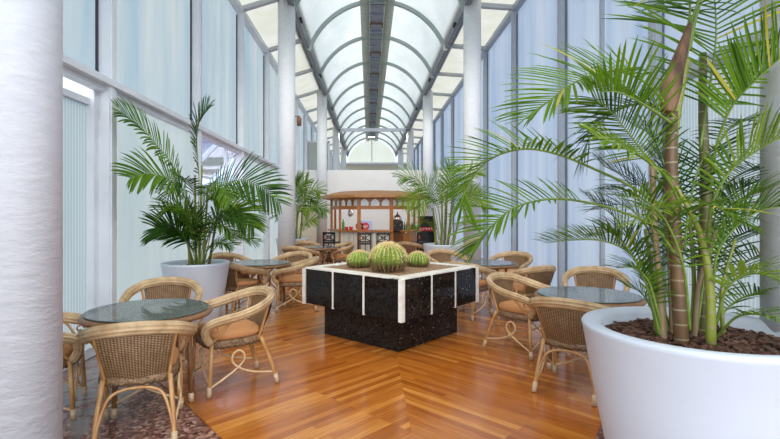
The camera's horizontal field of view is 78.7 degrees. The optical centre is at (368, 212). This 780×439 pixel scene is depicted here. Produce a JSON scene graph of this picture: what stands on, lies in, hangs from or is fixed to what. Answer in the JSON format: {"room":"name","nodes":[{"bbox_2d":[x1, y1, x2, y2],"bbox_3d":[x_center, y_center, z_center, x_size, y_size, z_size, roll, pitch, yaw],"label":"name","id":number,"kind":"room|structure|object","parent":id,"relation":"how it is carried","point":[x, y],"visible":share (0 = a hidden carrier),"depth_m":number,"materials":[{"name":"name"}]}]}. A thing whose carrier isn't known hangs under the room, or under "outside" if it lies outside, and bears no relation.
{"room":"atrium cafe","nodes":[
{"label":"atrium cafe","id":0,"kind":"room"},
{"bbox_2d":[160,259,229,323],"bbox_3d":[-2.295,1.075,6.300,0.870,0.851,0.870,0,0,0],"label":"pot","id":1,"kind":"object","parent":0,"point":[212,274],"depth_m":6.04,"materials":[{"name":"ceramic"}]},
{"bbox_2d":[63,0,332,371],"bbox_3d":[-2.945,-1.580,19.200,0.250,6.160,41.600,0,0,0],"label":"window frame","id":2,"kind":"structure","parent":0,"point":[104,81],"depth_m":5.95,"materials":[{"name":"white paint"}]},
{"bbox_2d":[63,96,86,345],"bbox_3d":[-3.060,0.135,3.905,0.001,2.630,2.570,0,0,0],"label":"window","id":3,"kind":"structure","parent":2,"relation":"in","point":[74,112],"depth_m":4.92,"materials":[{"name":"glass"}]},
{"bbox_2d":[63,0,94,69],"bbox_3d":[-3.000,-3.015,3.930,0.001,3.090,2.620,0,0,0],"label":"window","id":4,"kind":"structure","parent":2,"relation":"in","point":[78,15],"depth_m":4.94,"materials":[{"name":"glass"}]},
{"bbox_2d":[63,87,98,344],"bbox_3d":[-3.035,0.070,3.950,0.110,2.860,2.600,0,0,0],"label":"trim","id":5,"kind":"structure","parent":2,"relation":"attached to","point":[91,98],"depth_m":5.15,"materials":[{"name":"white paint"}]},
{"bbox_2d":[117,0,189,118],"bbox_3d":[-3.000,-3.015,6.690,0.001,3.090,2.620,0,0,0],"label":"window","id":6,"kind":"structure","parent":2,"relation":"in","point":[153,36],"depth_m":6.74,"materials":[{"name":"glass"}]},
{"bbox_2d":[117,102,190,302],"bbox_3d":[-3.000,0.025,6.690,0.001,2.750,2.620,0,0,0],"label":"window","id":7,"kind":"structure","parent":2,"relation":"in","point":[136,263],"depth_m":6.21,"materials":[{"name":"glass"}]},
{"bbox_2d":[202,139,235,191],"bbox_3d":[-3.255,-0.912,9.450,0.690,0.975,2.610,0,0,0],"label":"awning window","id":8,"kind":"structure","parent":2,"relation":"in","point":[213,156],"depth_m":9.80,"materials":[{"name":"glass"}]},
{"bbox_2d":[202,0,236,142],"bbox_3d":[-3.000,-3.015,9.450,0.001,3.090,2.620,0,0,0],"label":"window","id":9,"kind":"structure","parent":2,"relation":"in","point":[218,16],"depth_m":9.47,"materials":[{"name":"glass"}]},
{"bbox_2d":[202,189,236,260],"bbox_3d":[-3.000,0.475,9.450,0.001,1.850,2.620,0,0,0],"label":"window","id":10,"kind":"structure","parent":2,"relation":"in","point":[217,233],"depth_m":9.28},
{"bbox_2d":[244,25,263,156],"bbox_3d":[-3.000,-3.015,12.210,0.001,3.090,2.620,0,0,0],"label":"window","id":11,"kind":"structure","parent":2,"relation":"in","point":[253,55],"depth_m":12.34,"materials":[{"name":"glass"}]},
{"bbox_2d":[244,158,263,259],"bbox_3d":[-3.000,0.025,12.210,0.001,2.750,2.620,0,0,0],"label":"window","id":12,"kind":"structure","parent":2,"relation":"in","point":[253,253],"depth_m":12.56,"materials":[{"name":"glass"}]},
{"bbox_2d":[270,64,277,164],"bbox_3d":[-3.000,-3.015,14.970,0.001,3.090,2.620,0,0,0],"label":"window","id":13,"kind":"structure","parent":2,"relation":"in","point":[273,75],"depth_m":14.92,"materials":[{"name":"glass"}]},
{"bbox_2d":[270,169,277,258],"bbox_3d":[-3.000,0.025,14.970,0.001,2.750,2.620,0,0,0],"label":"window","id":14,"kind":"structure","parent":2,"relation":"in","point":[273,225],"depth_m":14.92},
{"bbox_2d":[242,0,340,153],"bbox_3d":[-2.425,-4.790,19.110,1.079,0.416,38.760,0,0,0],"label":"trim","id":15,"kind":"structure","parent":2,"relation":"attached to","point":[260,3],"depth_m":13.55,"materials":[{"name":"grey paint"}]},
{"bbox_2d":[298,106,303,172],"bbox_3d":[-3.000,-3.015,20.490,0.001,3.090,2.620,0,0,0],"label":"window","id":16,"kind":"structure","parent":2,"relation":"in","point":[300,113],"depth_m":21.11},
{"bbox_2d":[239,0,342,154],"bbox_3d":[-2.425,-4.840,19.200,1.050,0.320,41.600,0,0,0],"label":"ceiling","id":17,"kind":"structure","parent":0,"point":[265,18],"depth_m":14.65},
{"bbox_2d":[276,237,307,251],"bbox_3d":[-1.994,1.075,12.300,0.840,0.851,0.840,0,0,0],"label":"pot","id":18,"kind":"object","parent":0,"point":[296,238],"depth_m":12.12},
{"bbox_2d":[295,204,315,241],"bbox_3d":[-2.500,0.580,18.700,0.870,1.840,0.160,0,0,0],"label":"wall partition","id":19,"kind":"structure","parent":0,"point":[310,234],"depth_m":18.64,"materials":[{"name":"beige paint"}]},
{"bbox_2d":[307,141,329,169],"bbox_3d":[-2.422,-0.925,22.000,1.205,4.850,0.080,0,0,0],"label":"wall","id":20,"kind":"structure","parent":0,"point":[328,142],"depth_m":21.96,"materials":[{"name":"white paint"}]},
{"bbox_2d":[307,143,327,169],"bbox_3d":[-2.425,-2.375,22.000,1.050,1.750,0.001,0,0,0],"label":"window","id":21,"kind":"structure","parent":20,"relation":"in","point":[311,147],"depth_m":22.00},
{"bbox_2d":[63,355,603,438],"bbox_3d":[0.000,1.536,18.500,8.400,0.047,45.000,0,0,0],"label":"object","id":22,"kind":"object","parent":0,"point":[143,415],"depth_m":3.51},
{"bbox_2d":[0,0,62,438],"bbox_3d":[-1.900,-1.710,2.580,0.470,6.420,0.470,0,0,0],"label":"column","id":23,"kind":"structure","parent":22,"relation":"on","point":[31,31],"depth_m":2.45,"materials":[{"name":"white paint"}]},
{"bbox_2d":[63,312,86,421],"bbox_3d":[-2.492,1.093,3.557,0.714,0.821,0.762,0,0,-23],"label":"rattan armchair","id":24,"kind":"object","parent":22,"relation":"on","point":[73,350],"visible":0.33,"depth_m":3.43,"materials":[{"name":"beige wicker"}]},
{"bbox_2d":[63,344,72,356],"bbox_3d":[-2.460,1.020,3.570,0.498,0.079,0.500,0,0,-23],"label":"cushion","id":25,"kind":"object","parent":24,"relation":"on","point":[68,352],"depth_m":3.48,"materials":[{"name":"orange fabric"}]},
{"bbox_2d":[76,320,197,438],"bbox_3d":[-1.589,1.093,3.298,0.762,0.821,0.714,0,0,-20],"label":"rattan armchair","id":26,"kind":"object","parent":22,"relation":"on","point":[133,353],"visible":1,"depth_m":3.06,"materials":[{"name":"beige wicker"}]},
{"bbox_2d":[167,346,178,368],"bbox_3d":[-1.600,1.020,3.330,0.500,0.079,0.498,0,0,-20],"label":"cushion","id":27,"kind":"object","parent":26,"relation":"on","point":[172,362],"depth_m":3.28,"materials":[{"name":"orange fabric"}]},
{"bbox_2d":[437,0,779,438],"bbox_3d":[1.607,-0.201,2.494,2.619,3.402,1.350,0,0,-40],"label":"potted palm","id":28,"kind":"object","parent":22,"relation":"on","point":[678,370],"visible":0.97,"depth_m":2.35,"materials":[{"name":"green plant"}]},
{"bbox_2d":[581,306,779,438],"bbox_3d":[1.730,1.050,2.500,1.120,0.901,1.120,0,0,0],"label":"pot","id":29,"kind":"object","parent":28,"relation":"attached to","point":[651,379],"depth_m":2.20,"materials":[{"name":"ceramic"}]},
{"bbox_2d":[760,0,779,332],"bbox_3d":[2.380,-1.710,2.580,0.470,6.420,0.470,0,0,0],"label":"column","id":30,"kind":"structure","parent":22,"relation":"on","point":[770,244],"depth_m":2.58,"materials":[{"name":"white paint"}]},
{"bbox_2d":[340,140,406,169],"bbox_3d":[0.280,-2.300,39.862,6.600,7.600,0.585,0,0,0],"label":"wall","id":31,"kind":"structure","parent":0,"point":[371,165],"depth_m":40.00,"materials":[{"name":"beige paint"}]},
{"bbox_2d":[287,0,348,156],"bbox_3d":[-1.865,-4.895,19.200,0.310,0.330,41.600,0,0,0],"label":"trim","id":32,"kind":"structure","parent":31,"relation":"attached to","point":[297,15],"depth_m":14.73,"materials":[{"name":"grey metal"}]},
{"bbox_2d":[348,140,395,161],"bbox_3d":[0.240,-5.205,40.000,4.040,1.910,0.001,0,0,0],"label":"window","id":33,"kind":"structure","parent":31,"relation":"in","point":[381,152],"depth_m":40.00,"materials":[{"name":"glass"}]},
{"bbox_2d":[395,0,472,156],"bbox_3d":[2.345,-4.895,19.200,0.310,0.330,41.600,0,0,0],"label":"trim","id":34,"kind":"structure","parent":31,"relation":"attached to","point":[460,14],"depth_m":14.97,"materials":[{"name":"grey metal"}]},
{"bbox_2d":[299,170,452,244],"bbox_3d":[0.275,-0.135,19.660,6.350,3.270,0.160,0,0,0],"label":"wall","id":35,"kind":"structure","parent":0,"point":[337,180],"depth_m":19.58,"materials":[{"name":"paint"}]},
{"bbox_2d":[159,250,600,438],"bbox_3d":[0.275,1.506,20.810,6.410,0.012,38.380,0,0,0],"label":"floor","id":36,"kind":"structure","parent":0,"point":[451,386],"depth_m":4.11,"materials":[{"name":"wood"}]},
{"bbox_2d":[77,298,212,417],"bbox_3d":[-1.790,1.138,3.860,0.992,0.723,0.992,0,0,-35],"label":"round table","id":37,"kind":"object","parent":36,"relation":"on","point":[187,310],"visible":0.68,"depth_m":3.76,"materials":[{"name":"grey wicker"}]},
{"bbox_2d":[118,277,202,368],"bbox_3d":[-2.068,1.093,4.773,0.762,0.821,0.714,0,0,-15],"label":"rattan armchair","id":38,"kind":"object","parent":36,"relation":"on","point":[160,287],"visible":0.36,"depth_m":5.03,"materials":[{"name":"beige wicker"}]},
{"bbox_2d":[110,93,293,323],"bbox_3d":[-2.122,-0.045,6.069,2.016,3.091,1.551,0,0,-23],"label":"potted palm","id":39,"kind":"object","parent":36,"relation":"on","point":[211,274],"visible":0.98,"depth_m":5.94,"materials":[{"name":"green plant"}]},
{"bbox_2d":[208,252,255,305],"bbox_3d":[-2.345,1.093,8.073,0.714,0.821,0.762,0,0,42],"label":"rattan armchair","id":40,"kind":"object","parent":36,"relation":"on","point":[229,256],"visible":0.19,"depth_m":8.31,"materials":[{"name":"beige wicker"}]},
{"bbox_2d":[234,271,249,276],"bbox_3d":[-2.320,1.020,8.050,0.498,0.079,0.500,0,0,42],"label":"cushion","id":41,"kind":"object","parent":40,"relation":"on","point":[244,274],"depth_m":7.96,"materials":[{"name":"orange fabric"}]},
{"bbox_2d":[192,286,279,398],"bbox_3d":[-1.212,1.093,4.219,0.714,0.821,0.762,0,0,-35],"label":"rattan armchair","id":42,"kind":"object","parent":36,"relation":"on","point":[244,327],"visible":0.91,"depth_m":4.08,"materials":[{"name":"beige wicker"}]},
{"bbox_2d":[197,319,259,340],"bbox_3d":[-1.240,1.020,4.200,0.498,0.079,0.500,0,0,-35],"label":"cushion","id":43,"kind":"object","parent":42,"relation":"on","point":[247,329],"depth_m":4.06,"materials":[{"name":"orange fabric"}]},
{"bbox_2d":[224,262,268,313],"bbox_3d":[-1.958,1.093,7.051,0.762,0.821,0.714,0,0,32],"label":"rattan armchair","id":44,"kind":"object","parent":36,"relation":"on","point":[234,283],"visible":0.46,"depth_m":6.83,"materials":[{"name":"beige wicker"}]},
{"bbox_2d":[235,277,258,286],"bbox_3d":[-1.940,1.020,7.080,0.500,0.079,0.498,0,0,32],"label":"cushion","id":45,"kind":"object","parent":44,"relation":"on","point":[240,281],"depth_m":6.95,"materials":[{"name":"orange fabric"}]},
{"bbox_2d":[231,259,291,309],"bbox_3d":[-1.720,1.138,7.500,0.992,0.723,0.992,0,0,16],"label":"round table","id":46,"kind":"object","parent":36,"relation":"on","point":[271,264],"visible":0.61,"depth_m":7.46,"materials":[{"name":"glass"}]},
{"bbox_2d":[278,0,294,259],"bbox_3d":[-1.900,-1.710,10.950,0.470,6.420,0.470,0,0,0],"label":"column","id":47,"kind":"structure","parent":36,"relation":"on","point":[286,12],"depth_m":10.77,"materials":[{"name":"white paint"}]},
{"bbox_2d":[266,251,312,302],"bbox_3d":[-1.365,1.093,8.280,0.762,0.821,0.714,0,0,26],"label":"rattan armchair","id":48,"kind":"object","parent":36,"relation":"on","point":[294,256],"visible":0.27,"depth_m":8.52,"materials":[{"name":"beige wicker"}]},
{"bbox_2d":[271,256,319,311],"bbox_3d":[-1.136,1.093,7.462,0.714,0.821,0.762,0,0,-4],"label":"rattan armchair","id":49,"kind":"object","parent":36,"relation":"on","point":[286,280],"visible":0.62,"depth_m":7.21,"materials":[{"name":"beige wicker"}]},
{"bbox_2d":[278,274,301,282],"bbox_3d":[-1.170,1.020,7.460,0.498,0.079,0.500,0,0,-4],"label":"cushion","id":50,"kind":"object","parent":49,"relation":"on","point":[288,278],"depth_m":7.24,"materials":[{"name":"orange fabric"}]},
{"bbox_2d":[268,170,331,251],"bbox_3d":[-1.841,0.184,12.134,1.861,2.632,1.144,0,0,18],"label":"potted palm","id":51,"kind":"object","parent":36,"relation":"on","point":[299,179],"visible":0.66,"depth_m":12.15,"materials":[{"name":"green plant"}]},
{"bbox_2d":[281,246,319,260],"bbox_3d":[-1.514,1.093,10.269,0.762,0.821,0.714,0,0,23],"label":"rattan armchair","id":52,"kind":"object","parent":36,"relation":"on","point":[285,249],"visible":0.39,"depth_m":9.99,"materials":[{"name":"beige wicker"}]},
{"bbox_2d":[295,240,319,264],"bbox_3d":[-1.517,1.093,11.650,0.762,0.821,0.714,0,0,-30],"label":"rattan armchair","id":53,"kind":"object","parent":36,"relation":"on","point":[299,242],"visible":0.2,"depth_m":11.92,"materials":[{"name":"beige wicker"}]},
{"bbox_2d":[300,245,337,264],"bbox_3d":[-1.200,1.138,11.000,0.992,0.723,0.992,0,0,42],"label":"round table","id":54,"kind":"object","parent":36,"relation":"on","point":[320,248],"visible":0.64,"depth_m":10.70,"materials":[{"name":"glass"}]},
{"bbox_2d":[317,90,326,244],"bbox_3d":[-1.900,-1.710,19.200,0.470,6.420,0.470,0,0,0],"label":"column","id":55,"kind":"structure","parent":36,"relation":"on","point":[321,99],"depth_m":19.02,"materials":[{"name":"white paint"}]},
{"bbox_2d":[322,232,340,264],"bbox_3d":[-1.018,1.007,12.900,0.415,0.986,0.395,0,0,20],"label":"bar stool","id":56,"kind":"object","parent":36,"relation":"on","point":[332,241],"visible":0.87,"depth_m":12.75,"materials":[{"name":"black"}]},
{"bbox_2d":[333,127,339,169],"bbox_3d":[-1.900,-1.710,27.400,0.470,6.420,0.470,0,0,0],"label":"column","id":57,"kind":"structure","parent":36,"relation":"on","point":[336,134],"depth_m":27.23,"materials":[{"name":"white paint"}]},
{"bbox_2d":[322,241,354,264],"bbox_3d":[-0.710,1.093,11.365,0.714,0.821,0.762,0,0,-28],"label":"rattan armchair","id":58,"kind":"object","parent":36,"relation":"on","point":[349,245],"visible":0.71,"depth_m":11.18,"materials":[{"name":"beige wicker"}]},
{"bbox_2d":[327,254,348,257],"bbox_3d":[-0.740,1.020,11.350,0.498,0.079,0.500,0,0,-28],"label":"cushion","id":59,"kind":"object","parent":58,"relation":"on","point":[328,255],"depth_m":11.15,"materials":[{"name":"orange fabric"}]},
{"bbox_2d":[341,147,345,169],"bbox_3d":[-1.900,-1.710,35.600,0.470,6.420,0.470,0,0,0],"label":"column","id":60,"kind":"structure","parent":36,"relation":"on","point":[343,152],"depth_m":35.41,"materials":[{"name":"white paint"}]},
{"bbox_2d":[357,233,370,250],"bbox_3d":[-0.118,1.007,12.450,0.415,0.986,0.395,0,0,0],"label":"bar stool","id":61,"kind":"object","parent":36,"relation":"on","point":[360,242],"visible":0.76,"depth_m":12.27,"materials":[{"name":"black"}]},
{"bbox_2d":[321,190,428,263],"bbox_3d":[0.187,0.410,14.270,3.193,2.180,3.104,0,0,0],"label":"bar","id":62,"kind":"object","parent":36,"relation":"on","point":[368,199],"visible":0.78,"depth_m":13.06,"materials":[{"name":"brown wood"}]},
{"bbox_2d":[328,229,392,231],"bbox_3d":[-0.352,0.492,13.388,2.236,0.045,0.804,0,0,33],"label":"countertop","id":63,"kind":"structure","parent":62,"relation":"on","point":[341,230],"depth_m":12.89,"materials":[{"name":"wood"}]},
{"bbox_2d":[356,220,371,229],"bbox_3d":[-0.139,0.345,13.220,0.467,0.272,0.239,0,0,0],"label":"cooler","id":64,"kind":"object","parent":62,"relation":"on","point":[365,224],"visible":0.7,"depth_m":13.11,"materials":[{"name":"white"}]},
{"bbox_2d":[393,212,402,231],"bbox_3d":[0.918,0.284,15.243,0.340,0.630,0.414,0,0,0],"label":"coffee machine","id":65,"kind":"object","parent":62,"relation":"on","point":[397,220],"visible":0.84,"depth_m":15.15,"materials":[{"name":"black metal"}]},
{"bbox_2d":[376,233,389,245],"bbox_3d":[0.367,1.007,12.450,0.415,0.986,0.395,0,0,0],"label":"bar stool","id":66,"kind":"object","parent":36,"relation":"on","point":[377,234],"visible":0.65,"depth_m":12.27,"materials":[{"name":"black"}]},
{"bbox_2d":[302,262,478,351],"bbox_3d":[0.280,1.075,5.950,1.570,0.850,1.570,0,0,42],"label":"planter","id":67,"kind":"object","parent":36,"relation":"on","point":[411,307],"visible":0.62,"depth_m":5.41,"materials":[{"name":"black stone"}]},
{"bbox_2d":[346,249,369,268],"bbox_3d":[-0.116,0.585,5.800,0.348,0.291,0.350,0,0,-13],"label":"barrel cactus","id":68,"kind":"object","parent":67,"relation":"in","point":[358,259],"visible":0.75,"depth_m":5.70,"materials":[{"name":"plant"}]},
{"bbox_2d":[368,241,408,272],"bbox_3d":[0.220,0.528,5.449,0.476,0.430,0.476,0,0,-35],"label":"barrel cactus","id":69,"kind":"object","parent":67,"relation":"in","point":[386,257],"visible":0.91,"depth_m":5.31,"materials":[{"name":"plant"}]},
{"bbox_2d":[407,250,430,267],"bbox_3d":[0.606,0.594,5.880,0.312,0.268,0.316,0,0,-3],"label":"barrel cactus","id":70,"kind":"object","parent":67,"relation":"in","point":[416,258],"visible":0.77,"depth_m":5.79,"materials":[{"name":"plant"}]},
{"bbox_2d":[398,147,402,169],"bbox_3d":[2.380,-1.710,35.600,0.470,6.420,0.470,0,0,0],"label":"column","id":71,"kind":"structure","parent":36,"relation":"on","point":[400,152],"depth_m":35.43,"materials":[{"name":"white paint"}]},
{"bbox_2d":[407,127,413,169],"bbox_3d":[2.380,-1.710,27.400,0.470,6.420,0.470,0,0,0],"label":"column","id":72,"kind":"structure","parent":36,"relation":"on","point":[410,134],"depth_m":27.24,"materials":[{"name":"white paint"}]},
{"bbox_2d":[397,241,423,254],"bbox_3d":[1.060,1.093,11.672,0.762,0.821,0.714,0,0,35],"label":"rattan armchair","id":73,"kind":"object","parent":36,"relation":"on","point":[409,247],"visible":0.37,"depth_m":11.37,"materials":[{"name":"beige wicker"}]},
{"bbox_2d":[411,232,427,250],"bbox_3d":[1.358,1.007,12.900,0.415,0.986,0.395,0,0,-30],"label":"bar stool","id":74,"kind":"object","parent":36,"relation":"on","point":[418,241],"visible":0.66,"depth_m":12.74,"materials":[{"name":"black"}]},
{"bbox_2d":[420,216,433,251],"bbox_3d":[1.884,0.800,15.700,0.520,1.400,0.260,0,0,0],"label":"shelf","id":75,"kind":"object","parent":36,"relation":"on","point":[429,218],"visible":0.17,"depth_m":15.81,"materials":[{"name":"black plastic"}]},
{"bbox_2d":[423,90,432,215],"bbox_3d":[2.380,-1.710,19.200,0.470,6.420,0.470,0,0,0],"label":"column","id":76,"kind":"structure","parent":36,"relation":"on","point":[427,99],"depth_m":19.02,"materials":[{"name":"white paint"}]},
{"bbox_2d":[391,157,494,260],"bbox_3d":[1.531,0.133,9.959,2.259,2.735,1.711,0,0,0],"label":"potted palm","id":77,"kind":"object","parent":36,"relation":"on","point":[442,245],"visible":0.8,"depth_m":9.84,"materials":[{"name":"green plant"}]},
{"bbox_2d":[423,243,462,260],"bbox_3d":[1.558,1.075,10.000,0.840,0.851,0.840,0,0,0],"label":"pot","id":78,"kind":"object","parent":77,"relation":"attached to","point":[427,246],"depth_m":9.71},
{"bbox_2d":[427,249,468,262],"bbox_3d":[1.440,1.093,8.783,0.762,0.821,0.714,0,0,-18],"label":"rattan armchair","id":79,"kind":"object","parent":36,"relation":"on","point":[435,255],"visible":0.41,"depth_m":9.05,"materials":[{"name":"beige wicker"}]},
{"bbox_2d":[443,261,496,321],"bbox_3d":[1.439,1.093,6.953,0.762,0.821,0.714,0,0,38],"label":"rattan armchair","id":80,"kind":"object","parent":36,"relation":"on","point":[483,286],"visible":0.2,"depth_m":6.74,"materials":[{"name":"beige wicker"}]},
{"bbox_2d":[463,0,482,278],"bbox_3d":[2.380,-1.710,10.950,0.470,6.420,0.470,0,0,0],"label":"column","id":81,"kind":"structure","parent":36,"relation":"on","point":[471,13],"depth_m":10.78,"materials":[{"name":"white paint"}]},
{"bbox_2d":[457,259,517,308],"bbox_3d":[1.840,1.138,7.500,0.992,0.723,0.992,0,0,18],"label":"round table","id":82,"kind":"object","parent":36,"relation":"on","point":[496,265],"visible":0.46,"depth_m":7.31,"materials":[{"name":"glass"}]},
{"bbox_2d":[487,251,532,299],"bbox_3d":[2.461,1.093,8.277,0.762,0.821,0.714,0,0,38],"label":"rattan armchair","id":83,"kind":"object","parent":36,"relation":"on","point":[523,259],"visible":0.37,"depth_m":8.47,"materials":[{"name":"beige wicker"}]},
{"bbox_2d":[482,272,558,359],"bbox_3d":[1.679,1.093,5.227,0.762,0.821,0.714,0,0,-39],"label":"rattan armchair","id":84,"kind":"object","parent":36,"relation":"on","point":[508,303],"visible":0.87,"depth_m":5.16,"materials":[{"name":"beige wicker"}]},
{"bbox_2d":[498,300,536,314],"bbox_3d":[1.700,1.020,5.200,0.500,0.079,0.498,0,0,-39],"label":"cushion","id":85,"kind":"object","parent":84,"relation":"on","point":[508,307],"depth_m":5.08,"materials":[{"name":"orange fabric"}]},
{"bbox_2d":[497,265,555,319],"bbox_3d":[2.163,1.093,6.519,0.762,0.821,0.714,0,0,-24],"label":"rattan armchair","id":86,"kind":"object","parent":36,"relation":"on","point":[544,274],"visible":0.44,"depth_m":6.24,"materials":[{"name":"beige wicker"}]},
{"bbox_2d":[513,282,526,292],"bbox_3d":[2.150,1.020,6.550,0.500,0.079,0.498,0,0,-24],"label":"cushion","id":87,"kind":"object","parent":86,"relation":"on","point":[521,288],"depth_m":6.34,"materials":[{"name":"orange fabric"}]},
{"bbox_2d":[528,297,610,406],"bbox_3d":[1.768,1.093,4.084,0.762,0.821,0.714,0,0,39],"label":"rattan armchair","id":88,"kind":"object","parent":36,"relation":"on","point":[561,324],"visible":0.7,"depth_m":3.89,"materials":[{"name":"beige wicker"}]},
{"bbox_2d":[533,286,646,369],"bbox_3d":[2.110,1.138,4.580,0.992,0.723,0.992,0,0,42],"label":"round table","id":89,"kind":"object","parent":36,"relation":"on","point":[603,296],"visible":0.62,"depth_m":4.53,"materials":[{"name":"glass"}]},
{"bbox_2d":[561,266,630,291],"bbox_3d":[2.775,1.093,5.831,0.762,0.821,0.714,0,0,25],"label":"rattan armchair","id":90,"kind":"object","parent":36,"relation":"on","point":[586,276],"visible":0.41,"depth_m":6.07,"materials":[{"name":"beige wicker"}]},
{"bbox_2d":[289,0,470,155],"bbox_3d":[0.240,-5.408,19.200,4.040,1.404,41.600,0,0,0],"label":"skylight","id":91,"kind":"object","parent":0,"point":[407,27],"depth_m":16.31,"materials":[{"name":"glass"}]},
{"bbox_2d":[346,132,397,150],"bbox_3d":[0.240,-5.416,35.660,4.051,1.499,0.090,0,0,0],"label":"trim","id":92,"kind":"structure","parent":91,"relation":"attached to","point":[391,139],"depth_m":35.61,"materials":[{"name":"paint"}]},
{"bbox_2d":[337,128,407,131],"bbox_3d":[0.240,-4.770,27.300,4.280,0.170,0.160,0,0,0],"label":"trim","id":93,"kind":"structure","parent":91,"relation":"attached to","point":[341,129],"depth_m":27.22,"materials":[{"name":"white paint"}]},
{"bbox_2d":[344,125,400,145],"bbox_3d":[0.240,-5.416,32.915,4.051,1.499,0.090,0,0,0],"label":"trim","id":94,"kind":"structure","parent":91,"relation":"attached to","point":[351,133],"depth_m":32.87,"materials":[{"name":"paint"}]},
{"bbox_2d":[341,116,404,139],"bbox_3d":[0.240,-5.416,30.170,4.051,1.499,0.090,0,0,0],"label":"trim","id":95,"kind":"structure","parent":91,"relation":"attached to","point":[389,121],"depth_m":30.13,"materials":[{"name":"paint"}]},
{"bbox_2d":[340,106,406,127],"bbox_3d":[0.240,-5.416,27.425,4.051,1.499,0.090,0,0,0],"label":"trim","id":96,"kind":"structure","parent":91,"relation":"attached to","point":[363,108],"depth_m":27.38,"materials":[{"name":"paint"}]},
{"bbox_2d":[335,95,412,122],"bbox_3d":[0.240,-5.416,24.680,4.051,1.499,0.090,0,0,0],"label":"trim","id":97,"kind":"structure","parent":91,"relation":"attached to","point":[383,96],"depth_m":24.63,"materials":[{"name":"paint"}]},
{"bbox_2d":[331,80,417,111],"bbox_3d":[0.240,-5.416,21.935,4.051,1.499,0.090,0,0,0],"label":"trim","id":98,"kind":"structure","parent":91,"relation":"attached to","point":[360,82],"depth_m":21.89,"materials":[{"name":"paint"}]},
{"bbox_2d":[327,61,422,97],"bbox_3d":[0.240,-5.416,19.190,4.051,1.499,0.090,0,0,0],"label":"trim","id":99,"kind":"structure","parent":91,"relation":"attached to","point":[407,73],"depth_m":19.15,"materials":[{"name":"paint"}]},
{"bbox_2d":[318,35,433,78],"bbox_3d":[0.240,-5.416,16.445,4.051,1.499,0.090,0,0,0],"label":"trim","id":100,"kind":"structure","parent":91,"relation":"attached to","point":[357,39],"depth_m":16.40,"materials":[{"name":"paint"}]},
{"bbox_2d":[307,0,447,51],"bbox_3d":[0.240,-5.416,13.700,4.051,1.499,0.090,0,0,0],"label":"trim","id":101,"kind":"structure","parent":91,"relation":"attached to","point":[421,16],"depth_m":13.66,"materials":[{"name":"paint"}]},
{"bbox_2d":[360,0,394,141],"bbox_3d":[0.240,-6.060,19.200,1.000,0.160,41.600,0,0,0],"label":"ceiling","id":102,"kind":"structure","parent":91,"relation":"attached to","point":[376,19],"depth_m":17.95,"materials":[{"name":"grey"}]},
{"bbox_2d":[295,0,463,10],"bbox_3d":[0.240,-5.416,10.955,4.051,1.499,0.090,0,0,0],"label":"trim","id":103,"kind":"structure","parent":91,"relation":"attached to","point":[461,2],"depth_m":10.91,"materials":[{"name":"paint"}]},
{"bbox_2d":[402,0,515,152],"bbox_3d":[2.940,-4.980,19.200,1.120,0.080,41.600,0,0,0],"label":"ceiling","id":104,"kind":"structure","parent":0,"point":[491,19],"depth_m":15.82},
{"bbox_2d":[414,0,759,306],"bbox_3d":[3.495,-1.710,19.200,0.250,6.420,41.600,0,0,0],"label":"window frame","id":105,"kind":"structure","parent":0,"point":[511,15],"depth_m":8.46,"materials":[{"name":"metal"}]},
{"bbox_2d":[435,116,440,168],"bbox_3d":[3.530,-1.710,23.930,0.001,6.220,2.660,0,0,0],"label":"window","id":106,"kind":"structure","parent":105,"relation":"in","point":[438,122],"depth_m":24.13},
{"bbox_2d":[444,102,450,169],"bbox_3d":[3.530,-1.710,21.130,0.001,6.220,2.660,0,0,0],"label":"window","id":107,"kind":"structure","parent":105,"relation":"in","point":[447,112],"depth_m":21.36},
{"bbox_2d":[403,2,511,153],"bbox_3d":[2.940,-4.930,21.130,1.127,0.180,36.520,0,0,0],"label":"trim","id":108,"kind":"structure","parent":105,"relation":"attached to","point":[494,6],"depth_m":14.18,"materials":[{"name":"grey paint"}]},
{"bbox_2d":[454,86,462,243],"bbox_3d":[3.530,-1.710,18.330,0.001,6.220,2.660,0,0,0],"label":"window","id":109,"kind":"structure","parent":105,"relation":"in","point":[458,99],"depth_m":18.73,"materials":[{"name":"glass"}]},
{"bbox_2d":[481,59,482,257],"bbox_3d":[3.530,-1.710,15.530,0.001,6.220,2.660,0,0,0],"label":"window","id":110,"kind":"structure","parent":105,"relation":"in","point":[482,59],"depth_m":14.77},
{"bbox_2d":[488,21,510,259],"bbox_3d":[3.530,-1.710,12.730,0.001,6.220,2.660,0,0,0],"label":"window","id":111,"kind":"structure","parent":105,"relation":"in","point":[499,54],"depth_m":12.75,"materials":[{"name":"glass"}]},
{"bbox_2d":[518,0,556,286],"bbox_3d":[3.530,-1.710,9.930,0.001,6.220,2.660,0,0,0],"label":"window","id":112,"kind":"structure","parent":105,"relation":"in","point":[537,19],"depth_m":9.89,"materials":[{"name":"glass"}]},
{"bbox_2d":[567,0,598,285],"bbox_3d":[3.530,-1.710,7.810,0.001,6.220,1.300,0,0,0],"label":"window","id":113,"kind":"structure","parent":105,"relation":"in","point":[583,18],"depth_m":7.89,"materials":[{"name":"glass"}]},
{"bbox_2d":[605,0,647,305],"bbox_3d":[3.530,-1.710,6.450,0.001,6.220,1.300,0,0,0],"label":"window","id":114,"kind":"structure","parent":105,"relation":"in","point":[617,32],"depth_m":6.59,"materials":[{"name":"glass"}]},
{"bbox_2d":[665,0,759,68],"bbox_3d":[3.500,-3.200,4.330,0.001,3.240,2.660,0,0,0],"label":"window","id":115,"kind":"structure","parent":105,"relation":"in","point":[669,30],"depth_m":4.87,"materials":[{"name":"glass"}]},
{"bbox_2d":[668,54,759,317],"bbox_3d":[3.560,-0.040,4.330,0.001,2.880,2.660,0,0,0],"label":"window","id":116,"kind":"structure","parent":105,"relation":"in","point":[689,117],"depth_m":4.70,"materials":[{"name":"glass"}]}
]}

